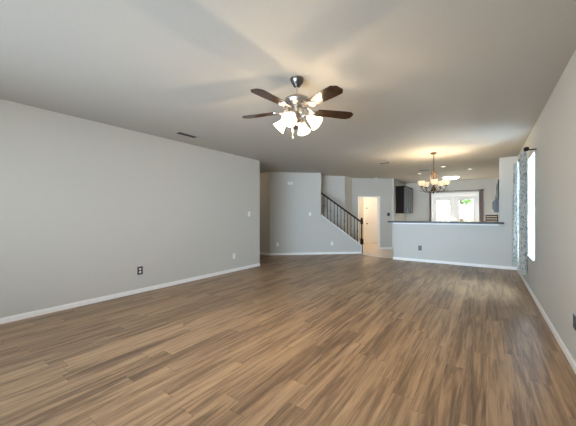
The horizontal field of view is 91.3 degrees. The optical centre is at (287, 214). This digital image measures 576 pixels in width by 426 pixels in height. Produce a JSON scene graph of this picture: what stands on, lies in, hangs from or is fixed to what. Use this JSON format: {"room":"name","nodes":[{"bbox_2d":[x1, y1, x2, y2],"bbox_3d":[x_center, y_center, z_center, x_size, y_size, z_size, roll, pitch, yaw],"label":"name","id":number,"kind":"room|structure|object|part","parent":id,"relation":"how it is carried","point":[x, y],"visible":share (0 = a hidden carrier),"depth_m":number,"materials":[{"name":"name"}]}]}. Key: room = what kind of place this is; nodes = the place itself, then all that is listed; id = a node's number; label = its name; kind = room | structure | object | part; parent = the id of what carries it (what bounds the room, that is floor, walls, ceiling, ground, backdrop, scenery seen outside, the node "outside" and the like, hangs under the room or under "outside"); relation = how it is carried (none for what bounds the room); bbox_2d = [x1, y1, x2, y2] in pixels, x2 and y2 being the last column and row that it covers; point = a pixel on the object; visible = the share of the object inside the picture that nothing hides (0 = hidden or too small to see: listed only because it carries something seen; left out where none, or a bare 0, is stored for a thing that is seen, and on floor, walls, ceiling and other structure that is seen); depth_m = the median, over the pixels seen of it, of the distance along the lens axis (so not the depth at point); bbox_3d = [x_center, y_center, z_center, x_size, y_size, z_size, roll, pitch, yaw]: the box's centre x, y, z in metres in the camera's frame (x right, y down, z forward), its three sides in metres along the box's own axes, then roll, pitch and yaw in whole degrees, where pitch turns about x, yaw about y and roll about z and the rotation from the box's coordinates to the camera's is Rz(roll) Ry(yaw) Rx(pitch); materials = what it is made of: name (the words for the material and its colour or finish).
{"room":"empty living room","nodes":[
{"label":"empty living room","id":0,"kind":"room"},
{"bbox_2d":[0,99,259,317],"bbox_3d":[-2.807,-0.041,4.031,0.120,2.581,7.170,0,0,35],"label":"wall","id":1,"kind":"structure","parent":0,"point":[85,204],"depth_m":4.11,"materials":[{"name":"grey paint"}]},
{"bbox_2d":[0,263,259,323],"bbox_3d":[-2.723,1.217,4.034,0.014,0.066,7.070,0,0,35],"label":"baseboard","id":2,"kind":"structure","parent":1,"relation":"attached to","point":[122,294],"depth_m":4.13,"materials":[{"name":"white paint"}]},
{"bbox_2d":[137,266,142,274],"bbox_3d":[-2.377,0.895,4.530,0.009,0.130,0.085,0,0,35],"label":"wall outlet","id":3,"kind":"object","parent":1,"relation":"attached to","point":[139,269],"visible":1,"depth_m":4.53,"materials":[{"name":"grey plastic"}]},
{"bbox_2d":[260,172,269,252],"bbox_3d":[-1.396,-0.041,9.377,2.135,2.581,0.120,0,0,35],"label":"wall","id":4,"kind":"structure","parent":0,"point":[264,177],"depth_m":8.82,"materials":[{"name":"grey paint"}]},
{"bbox_2d":[0,254,575,425],"bbox_3d":[0.380,1.300,6.882,8.710,0.100,15.700,0,0,35],"label":"floor","id":5,"kind":"structure","parent":0,"point":[318,339],"depth_m":2.52,"materials":[{"name":"brown wood"}]},
{"bbox_2d":[0,0,575,182],"bbox_3d":[0.380,-1.381,6.882,8.710,0.100,15.700,0,0,35],"label":"ceiling","id":6,"kind":"structure","parent":0,"point":[466,82],"depth_m":2.60,"materials":[{"name":"paint"}]},
{"bbox_2d":[174,131,198,138],"bbox_3d":[-1.680,-1.326,4.688,0.160,0.010,0.400,0,0,35],"label":"ceiling vent","id":7,"kind":"object","parent":6,"relation":"in","point":[178,132],"visible":1,"depth_m":4.66,"materials":[{"name":"silver metal"}]},
{"bbox_2d":[242,76,352,138],"bbox_3d":[0.059,-1.036,2.734,1.150,0.590,1.114,0,0,35],"label":"ceiling fan","id":8,"kind":"object","parent":6,"relation":"hanging from","point":[296,103],"visible":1,"depth_m":2.69,"materials":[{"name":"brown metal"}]},
{"bbox_3d":[-0.286,-1.023,2.900,0.389,0.028,0.141,0,0,20],"label":"fan blade","id":9,"kind":"part","parent":8,"relation":"part of","materials":[{"name":"brown wood"}]},
{"bbox_3d":[-0.165,-1.023,2.451,0.145,0.028,0.393,0,0,35],"label":"fan blade","id":10,"kind":"part","parent":8,"relation":"part of","materials":[{"name":"brown wood"}]},
{"bbox_3d":[-0.077,-0.890,2.824,0.149,0.148,0.137,0,0,35],"label":"lamp shade","id":11,"kind":"part","parent":8,"relation":"part of","materials":[{"name":"beige glass"}]},
{"bbox_3d":[0.024,-0.890,2.594,0.137,0.148,0.149,0,0,35],"label":"lamp shade","id":12,"kind":"part","parent":8,"relation":"part of","materials":[{"name":"beige glass"}]},
{"bbox_3d":[0.106,-1.023,3.159,0.141,0.028,0.389,0,0,2],"label":"fan blade","id":13,"kind":"part","parent":8,"relation":"part of","materials":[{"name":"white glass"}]},
{"bbox_3d":[0.153,-0.890,2.925,0.137,0.148,0.149,0,0,35],"label":"lamp shade","id":14,"kind":"part","parent":8,"relation":"part of","materials":[{"name":"beige glass"}]},
{"bbox_3d":[0.254,-0.890,2.695,0.149,0.148,0.137,0,0,35],"label":"lamp shade","id":15,"kind":"part","parent":8,"relation":"part of","materials":[{"name":"beige glass"}]},
{"bbox_3d":[0.309,-1.023,2.427,0.141,0.028,0.389,0,0,-34],"label":"fan blade","id":16,"kind":"part","parent":8,"relation":"part of","materials":[{"name":"brown wood"}]},
{"bbox_3d":[0.473,-1.023,2.866,0.389,0.028,0.141,0,0,-16],"label":"fan blade","id":17,"kind":"part","parent":8,"relation":"part of","materials":[{"name":"brown wood"}]},
{"bbox_2d":[418,152,449,193],"bbox_3d":[3.124,-0.888,6.023,0.611,0.885,0.610,0,0,35],"label":"chandelier","id":18,"kind":"object","parent":6,"relation":"hanging from","point":[433,182],"visible":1,"depth_m":6.02,"materials":[{"name":"white glass"}]},
{"bbox_3d":[2.877,-0.675,6.069,0.152,0.108,0.148,0,0,35],"label":"lamp shade","id":19,"kind":"part","parent":18,"relation":"part of","materials":[{"name":"white glass"}]},
{"bbox_3d":[3.016,-0.675,5.817,0.152,0.108,0.148,0,0,35],"label":"lamp shade","id":20,"kind":"part","parent":18,"relation":"part of","materials":[{"name":"white glass"}]},
{"bbox_3d":[3.299,-0.675,5.872,0.152,0.108,0.148,0,0,35],"label":"lamp shade","id":21,"kind":"part","parent":18,"relation":"part of","materials":[{"name":"white glass"}]},
{"bbox_2d":[442,176,459,179],"bbox_3d":[5.678,-1.281,9.821,0.520,0.100,0.520,0,0,35],"label":"dome light","id":22,"kind":"object","parent":6,"relation":"attached to","point":[445,177],"visible":0.91,"depth_m":9.66,"materials":[{"name":"white glass"}]},
{"bbox_2d":[270,172,360,252],"bbox_3d":[0.893,-0.041,8.969,2.941,2.581,0.120,0,0,-8],"label":"wall","id":23,"kind":"structure","parent":0,"point":[292,227],"depth_m":8.84,"materials":[{"name":"grey paint"}]},
{"bbox_2d":[270,252,360,254],"bbox_3d":[0.902,1.217,8.902,2.941,0.066,0.016,0,0,-8],"label":"baseboard","id":24,"kind":"structure","parent":23,"relation":"attached to","point":[307,253],"depth_m":8.89,"materials":[{"name":"white paint"}]},
{"bbox_2d":[321,215,361,245],"bbox_3d":[1.704,0.495,9.078,1.344,1.029,0.160,0,0,-8],"label":"trim","id":25,"kind":"structure","parent":23,"relation":"attached to","point":[321,215],"depth_m":9.00,"materials":[{"name":"white paint"}]},
{"bbox_2d":[321,192,363,252],"bbox_3d":[1.749,0.259,9.084,1.407,1.983,0.093,0,0,-8],"label":"stair railing","id":26,"kind":"object","parent":25,"relation":"on","point":[338,205],"visible":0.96,"depth_m":9.10,"materials":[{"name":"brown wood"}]},
{"bbox_3d":[1.726,-0.232,9.081,1.360,1.002,0.064,0,0,-8],"label":"handrail","id":27,"kind":"part","parent":26,"relation":"part of","materials":[{"name":"brown wood"}]},
{"bbox_3d":[2.400,0.670,9.171,0.094,1.160,0.093,0,0,-8],"label":"newel post","id":28,"kind":"part","parent":26,"relation":"part of","materials":[{"name":"brown wood"}]},
{"bbox_2d":[321,176,344,230],"bbox_3d":[0.792,-0.041,9.551,2.315,2.581,0.120,0,0,-8],"label":"wall","id":29,"kind":"structure","parent":0,"point":[333,187],"depth_m":9.59,"materials":[{"name":"grey paint"}]},
{"bbox_2d":[345,176,351,236],"bbox_3d":[2.079,-0.041,9.932,0.120,2.581,0.619,0,0,36],"label":"wall","id":30,"kind":"structure","parent":0,"point":[348,181],"depth_m":9.89,"materials":[{"name":"grey paint"}]},
{"bbox_2d":[359,197,363,240],"bbox_3d":[3.660,-0.041,12.559,3.600,2.581,0.121,0,0,-8],"label":"wall","id":31,"kind":"structure","parent":0,"point":[361,199],"depth_m":12.44,"materials":[{"name":"grey paint"}]},
{"bbox_2d":[364,198,364,242],"bbox_3d":[3.818,0.200,12.510,0.960,2.100,0.020,0,0,-8],"label":"trim","id":32,"kind":"structure","parent":31,"relation":"attached to","point":[364,198],"depth_m":12.44,"materials":[{"name":"white paint"}]},
{"bbox_2d":[365,198,376,242],"bbox_3d":[3.824,0.230,12.460,0.840,2.030,0.115,0,0,-8],"label":"door","id":33,"kind":"structure","parent":31,"relation":"in","point":[370,203],"depth_m":12.46,"materials":[{"name":"white paint"}]},
{"bbox_2d":[352,178,391,246],"bbox_3d":[3.076,-0.041,10.312,1.565,2.581,0.120,0,0,-8],"label":"wall","id":34,"kind":"structure","parent":0,"point":[380,187],"depth_m":10.29,"materials":[{"name":"grey paint"}]},
{"bbox_2d":[358,196,379,248],"bbox_3d":[2.931,0.285,10.284,0.850,1.930,0.136,0,0,-8],"label":"trim","id":35,"kind":"structure","parent":34,"relation":"attached to","point":[377,197],"depth_m":10.29,"materials":[{"name":"white paint"}]},
{"bbox_2d":[362,243,392,257],"bbox_3d":[4.264,1.248,10.405,6.164,0.005,5.270,0,0,35],"label":"floor tile","id":36,"kind":"structure","parent":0,"point":[370,249],"depth_m":9.58,"materials":[{"name":"beige tile"}]},
{"bbox_2d":[392,179,405,248],"bbox_3d":[4.694,-0.041,11.587,0.120,2.581,3.040,0,0,35],"label":"wall","id":37,"kind":"structure","parent":0,"point":[395,216],"depth_m":10.51,"materials":[{"name":"grey paint"}]},
{"bbox_2d":[396,186,412,212],"bbox_3d":[4.587,-0.568,11.040,0.333,1.015,1.480,0,0,35],"label":"upper cabinet","id":38,"kind":"object","parent":37,"relation":"attached to","point":[404,194],"visible":1,"depth_m":10.53,"materials":[{"name":"brown wood"}]},
{"bbox_3d":[4.381,-0.550,10.524,0.020,0.970,0.350,0,0,35],"label":"cabinet door","id":39,"kind":"part","parent":38,"relation":"part of","materials":[{"name":"black wood"}]},
{"bbox_3d":[4.588,-0.550,10.819,0.020,0.970,0.350,0,0,35],"label":"cabinet door","id":40,"kind":"part","parent":38,"relation":"part of","materials":[{"name":"black wood"}]},
{"bbox_3d":[4.795,-0.550,11.113,0.020,0.970,0.350,0,0,35],"label":"cabinet door","id":41,"kind":"part","parent":38,"relation":"part of","materials":[{"name":"black wood"}]},
{"bbox_3d":[5.002,-0.550,11.408,0.020,0.970,0.350,0,0,35],"label":"cabinet door","id":42,"kind":"part","parent":38,"relation":"part of","materials":[{"name":"black wood"}]},
{"bbox_2d":[406,178,498,221],"bbox_3d":[6.390,-0.041,10.983,3.350,2.581,0.120,0,0,35],"label":"wall","id":43,"kind":"structure","parent":0,"point":[420,199],"depth_m":10.86,"materials":[{"name":"grey paint"}]},
{"bbox_2d":[433,196,453,220],"bbox_3d":[6.114,0.253,11.126,0.733,1.975,0.103,0,0,35],"label":"door","id":44,"kind":"structure","parent":43,"relation":"in","point":[451,198],"depth_m":11.11,"materials":[{"name":"white paint"}]},
{"bbox_2d":[431,192,478,221],"bbox_3d":[6.433,0.195,10.940,1.650,2.110,0.140,0,0,35],"label":"trim","id":45,"kind":"structure","parent":43,"relation":"attached to","point":[457,193],"depth_m":10.77,"materials":[{"name":"white paint"}]},
{"bbox_2d":[454,195,475,221],"bbox_3d":[6.717,0.253,10.703,0.733,1.975,0.103,0,0,35],"label":"door","id":46,"kind":"structure","parent":43,"relation":"in","point":[468,197],"depth_m":10.83,"materials":[{"name":"white paint"}]},
{"bbox_3d":[6.387,-0.920,10.848,1.908,0.048,0.104,0,0,35],"label":"curtain rod","id":47,"kind":"object","parent":43,"relation":"attached to","visible":0},
{"bbox_2d":[429,192,430,220],"bbox_3d":[5.707,0.158,11.292,0.080,2.125,0.043,0,0,35],"label":"curtain","id":48,"kind":"object","parent":47,"relation":"hanging from","point":[430,192],"visible":0.56,"depth_m":11.29,"materials":[{"name":"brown fabric"}]},
{"bbox_2d":[479,190,482,221],"bbox_3d":[7.083,0.158,10.326,0.139,2.125,0.043,0,0,35],"label":"curtain","id":49,"kind":"object","parent":47,"relation":"hanging from","point":[480,191],"visible":0.46,"depth_m":10.32,"materials":[{"name":"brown fabric"}]},
{"bbox_2d":[393,156,517,266],"bbox_3d":[4.124,-0.041,7.212,2.723,2.581,0.120,0,0,35],"label":"wall","id":50,"kind":"structure","parent":0,"point":[475,244],"depth_m":6.91,"materials":[{"name":"grey paint"}]},
{"bbox_2d":[393,223,498,225],"bbox_3d":[3.941,0.230,7.254,2.390,0.040,0.022,0,0,35],"label":"trim","id":51,"kind":"structure","parent":50,"relation":"attached to","point":[393,223],"depth_m":7.15,"materials":[{"name":"white paint"}]},
{"bbox_2d":[388,221,503,223],"bbox_3d":[3.968,0.189,7.301,2.570,0.040,0.530,0,0,35],"label":"countertop","id":52,"kind":"structure","parent":50,"relation":"on","point":[459,222],"depth_m":7.19,"materials":[{"name":"stone"}]},
{"bbox_2d":[486,215,497,221],"bbox_3d":[4.911,0.083,6.791,0.246,0.170,0.140,0,0,35],"label":"wooden rack","id":53,"kind":"object","parent":52,"relation":"on","point":[489,218],"visible":1,"depth_m":6.74,"materials":[{"name":"brown wood"}]},
{"bbox_2d":[393,257,516,269],"bbox_3d":[4.085,1.217,7.157,2.723,0.066,0.014,0,0,35],"label":"baseboard","id":54,"kind":"structure","parent":50,"relation":"attached to","point":[396,258],"depth_m":7.04,"materials":[{"name":"white paint"}]},
{"bbox_2d":[518,50,575,361],"bbox_3d":[3.642,-0.041,4.053,0.120,2.581,14.620,0,0,35],"label":"wall","id":55,"kind":"structure","parent":0,"point":[551,277],"depth_m":2.88,"materials":[{"name":"grey paint"}]},
{"bbox_2d":[495,179,498,198],"bbox_3d":[6.055,-0.690,7.906,0.355,0.480,1.700,0,0,35],"label":"upper cabinet","id":56,"kind":"object","parent":55,"relation":"attached to","point":[497,184],"visible":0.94,"depth_m":7.63,"materials":[{"name":"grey wood"}]},
{"bbox_2d":[492,199,498,212],"bbox_3d":[6.021,-0.258,7.930,0.438,0.375,0.760,0,0,35],"label":"microwave","id":57,"kind":"object","parent":56,"relation":"attached to","point":[495,204],"visible":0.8,"depth_m":7.71,"materials":[{"name":"plastic"}]},
{"bbox_3d":[5.572,-0.690,7.466,0.020,0.470,0.414,0,0,35],"label":"cabinet door","id":58,"kind":"part","parent":56,"relation":"part of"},
{"bbox_2d":[518,147,536,161],"bbox_3d":[3.796,-0.935,4.513,0.152,0.066,1.410,0,0,35],"label":"curtain rod","id":59,"kind":"object","parent":55,"relation":"attached to","point":[525,149],"visible":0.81,"depth_m":4.00,"materials":[{"name":"black metal"}]},
{"bbox_2d":[513,162,518,265],"bbox_3d":[4.035,-0.015,4.978,0.106,1.810,0.226,0,0,35],"label":"curtain","id":60,"kind":"object","parent":59,"relation":"hanging from","point":[516,164],"visible":0.91,"depth_m":4.92,"materials":[{"name":"fabric"}]},
{"bbox_2d":[519,151,527,274],"bbox_3d":[3.493,-0.025,4.179,0.106,1.790,0.216,0,0,35],"label":"curtain","id":61,"kind":"object","parent":59,"relation":"hanging from","point":[523,214],"visible":1,"depth_m":4.13,"materials":[{"name":"fabric"}]},
{"bbox_2d":[528,157,534,260],"bbox_3d":[3.926,-0.165,4.501,0.110,1.710,0.840,0,0,35],"label":"window","id":62,"kind":"structure","parent":55,"relation":"in","point":[530,256],"depth_m":4.78,"materials":[{"name":"white glass"}]},
{"bbox_3d":[3.906,0.681,4.516,0.060,0.018,0.840,0,0,35],"label":"sill","id":63,"kind":"part","parent":62,"relation":"part of","materials":[{"name":"white paint"}]},
{"bbox_2d":[529,150,534,256],"bbox_3d":[3.922,-0.175,4.504,0.040,1.649,0.800,0,0,35],"label":"window blind","id":64,"kind":"object","parent":62,"relation":"attached to","point":[532,155],"visible":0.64,"depth_m":4.56,"materials":[{"name":"white paint"}]},
{"bbox_2d":[517,267,575,373],"bbox_3d":[2.320,1.217,2.288,0.014,0.066,10.012,0,0,35],"label":"baseboard","id":65,"kind":"structure","parent":55,"relation":"attached to","point":[566,352],"depth_m":2.93,"materials":[{"name":"white paint"}]},
{"bbox_2d":[573,314,575,330],"bbox_3d":[2.321,0.868,2.285,0.009,0.116,0.072,0,0,35],"label":"wall outlet","id":66,"kind":"object","parent":55,"relation":"attached to","point":[574,316],"visible":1,"depth_m":2.27,"materials":[{"name":"grey plastic"}]},
{"bbox_3d":[14.631,1.475,22.565,22.000,0.150,26.250,0,0,35],"label":"ground","id":67,"kind":"structure","parent":0,"visible":0},
{"bbox_2d":[437,210,473,221],"bbox_3d":[12.670,0.525,18.034,18.000,1.750,0.080,0,0,35],"label":"fence","id":68,"kind":"object","parent":67,"relation":"on","point":[442,215],"visible":0.04,"depth_m":19.20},
{"bbox_2d":[440,200,473,220],"bbox_3d":[10.222,-0.235,16.624,2.211,3.283,2.253,0,0,35],"label":"tree","id":69,"kind":"object","parent":67,"relation":"on","point":[465,202],"visible":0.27,"depth_m":16.57,"materials":[{"name":"green plant"}]}
]}

